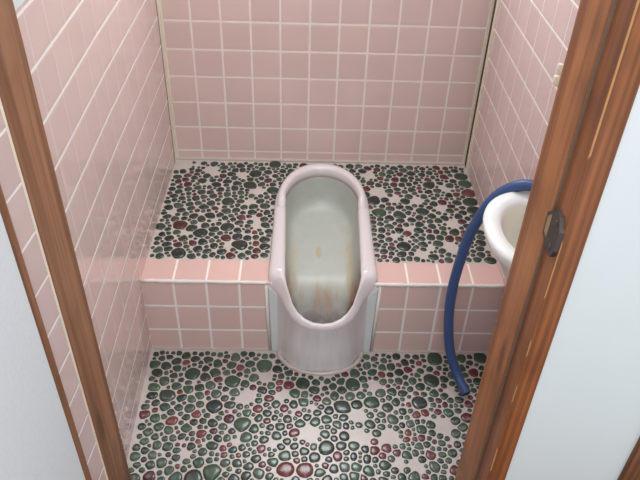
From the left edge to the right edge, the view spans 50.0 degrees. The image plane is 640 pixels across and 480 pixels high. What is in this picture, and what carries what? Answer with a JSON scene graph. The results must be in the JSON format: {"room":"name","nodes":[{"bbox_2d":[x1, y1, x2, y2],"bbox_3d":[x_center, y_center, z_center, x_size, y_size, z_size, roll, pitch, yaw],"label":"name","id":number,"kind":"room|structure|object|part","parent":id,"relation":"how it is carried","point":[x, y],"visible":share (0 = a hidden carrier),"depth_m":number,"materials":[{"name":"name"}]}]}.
{"room":"toilet room","nodes":[
{"label":"toilet room","id":0,"kind":"room"},
{"bbox_2d":[0,0,174,479],"bbox_3d":[-0.408,-0.358,0.810,0.078,2.186,1.786,1,38,-1],"label":"wall","id":1,"kind":"structure","parent":0,"point":[96,67],"depth_m":1.18,"materials":[{"name":"pink tile"}]},
{"bbox_2d":[0,184,91,479],"bbox_3d":[-0.400,-0.240,0.654,0.066,2.178,0.020,1,38,-1],"label":"trim","id":2,"kind":"structure","parent":1,"relation":"attached to","point":[4,211],"depth_m":0.93,"materials":[{"name":"brown wood"}]},
{"bbox_2d":[156,0,178,162],"bbox_3d":[-0.413,-0.532,1.794,0.011,0.755,0.039,1,38,-1],"label":"trim","id":3,"kind":"structure","parent":1,"relation":"attached to","point":[158,2],"depth_m":1.86,"materials":[{"name":"beige plastic"}]},
{"bbox_2d":[129,349,487,479],"bbox_3d":[0.002,0.433,1.626,0.908,0.081,0.411,1,38,-1],"label":"floor","id":4,"kind":"structure","parent":0,"point":[205,414],"depth_m":1.59,"materials":[{"name":"tile"}]},
{"bbox_2d":[264,163,381,375],"bbox_3d":[0.004,0.049,1.841,0.278,0.276,0.589,1,38,-1],"label":"toilet","id":5,"kind":"object","parent":4,"relation":"on","point":[322,304],"visible":0.98,"depth_m":1.75,"materials":[{"name":"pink ceramic"}]},
{"bbox_2d":[277,163,366,209],"bbox_3d":[0.005,-0.151,1.896,0.239,0.030,0.202,1,38,-1],"label":"hood","id":6,"kind":"object","parent":5,"relation":"attached to","point":[316,172],"depth_m":1.92,"materials":[{"name":"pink ceramic"}]},
{"bbox_2d":[147,160,497,264],"bbox_3d":[0.006,-0.092,1.862,0.867,0.004,0.467,1,38,-1],"label":"floor","id":7,"kind":"structure","parent":0,"point":[211,210],"depth_m":1.84,"materials":[{"name":"stone"}]},
{"bbox_2d":[140,259,504,350],"bbox_3d":[0.005,0.168,1.719,0.859,0.229,0.079,1,38,-1],"label":"step","id":8,"kind":"structure","parent":0,"point":[205,315],"depth_m":1.67,"materials":[{"name":"pink tile"}]},
{"bbox_2d":[141,279,266,284],"bbox_3d":[-0.271,0.098,1.610,0.294,0.011,0.010,1,38,-1],"label":"trim","id":9,"kind":"structure","parent":8,"relation":"attached to","point":[142,280],"depth_m":1.61,"materials":[{"name":"white tile"}]},
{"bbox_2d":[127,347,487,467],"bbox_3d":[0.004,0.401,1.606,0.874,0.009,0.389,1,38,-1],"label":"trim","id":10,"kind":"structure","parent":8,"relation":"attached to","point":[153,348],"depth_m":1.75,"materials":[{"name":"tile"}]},
{"bbox_2d":[375,283,503,287],"bbox_3d":[0.282,0.107,1.623,0.306,0.011,0.011,1,38,-1],"label":"trim","id":11,"kind":"structure","parent":8,"relation":"attached to","point":[376,284],"depth_m":1.62,"materials":[{"name":"white tile"}]},
{"bbox_2d":[161,0,490,161],"bbox_3d":[0.028,-0.932,1.548,0.952,2.170,0.078,1,38,-1],"label":"wall","id":12,"kind":"structure","parent":0,"point":[369,80],"depth_m":1.88,"materials":[{"name":"pink tile"}]},
{"bbox_2d":[177,157,464,165],"bbox_3d":[0.004,-0.234,2.044,0.859,0.009,0.013,1,38,-1],"label":"trim","id":13,"kind":"structure","parent":12,"relation":"attached to","point":[179,158],"depth_m":2.04,"materials":[{"name":"tile"}]},
{"bbox_2d":[467,0,580,350],"bbox_3d":[0.489,-0.601,1.161,0.054,2.186,0.949,1,38,-1],"label":"wall","id":14,"kind":"structure","parent":0,"point":[531,38],"depth_m":1.55,"materials":[{"name":"pink tile"}]},
{"bbox_2d":[462,0,499,171],"bbox_3d":[0.442,-0.513,1.808,0.013,0.755,0.054,1,38,-1],"label":"trim","id":15,"kind":"structure","parent":14,"relation":"attached to","point":[494,6],"depth_m":1.87,"materials":[{"name":"beige plastic"}]},
{"bbox_2d":[483,191,529,280],"bbox_3d":[0.376,0.034,1.321,0.140,0.142,0.260,1,38,-1],"label":"basin","id":16,"kind":"object","parent":14,"relation":"attached to","point":[503,216],"visible":0.26,"depth_m":1.33,"materials":[{"name":"white ceramic"}]},
{"bbox_2d":[444,179,532,395],"bbox_3d":[0.366,0.111,1.524,0.128,0.577,0.125,-11,40,-16],"label":"hose","id":17,"kind":"object","parent":16,"relation":"hanging from","point":[476,222],"visible":0.75,"depth_m":1.53,"materials":[{"name":"blue rubber"}]},
{"bbox_2d":[553,63,563,86],"bbox_3d":[0.444,-0.298,1.260,0.020,0.074,0.039,1,38,-1],"label":"wall hook","id":18,"kind":"object","parent":14,"relation":"attached to","point":[556,78],"visible":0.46,"depth_m":1.27,"materials":[{"name":"beige plastic"}]},
{"bbox_2d":[505,86,639,479],"bbox_3d":[0.056,-0.286,0.734,1.010,2.178,0.103,1,38,-1],"label":"wall","id":19,"kind":"structure","parent":0,"point":[582,422],"depth_m":1.04,"materials":[{"name":"white paint"}]},
{"bbox_2d":[0,0,639,479],"bbox_3d":[-0.011,-0.233,0.792,0.764,2.027,0.138,1,38,-1],"label":"door frame","id":20,"kind":"structure","parent":19,"relation":"in","point":[599,83],"depth_m":0.94,"materials":[{"name":"brown wood"}]},
{"bbox_3d":[0.312,-0.013,0.915,0.007,0.065,0.052,1,38,-1],"label":"strike plate","id":21,"kind":"part","parent":20,"relation":"part of","materials":[{"name":"metal"}]},
{"bbox_3d":[0.337,-0.169,0.789,0.032,1.949,0.046,1,38,-1],"label":"casing","id":22,"kind":"part","parent":20,"relation":"part of","materials":[{"name":"brown wood"}]},
{"bbox_2d":[617,437,639,479],"bbox_3d":[0.621,-0.275,0.745,0.122,2.178,0.110,1,38,-1],"label":"trim","id":23,"kind":"structure","parent":19,"relation":"attached to","point":[631,470],"depth_m":1.20,"materials":[{"name":"brown wood"}]}
]}

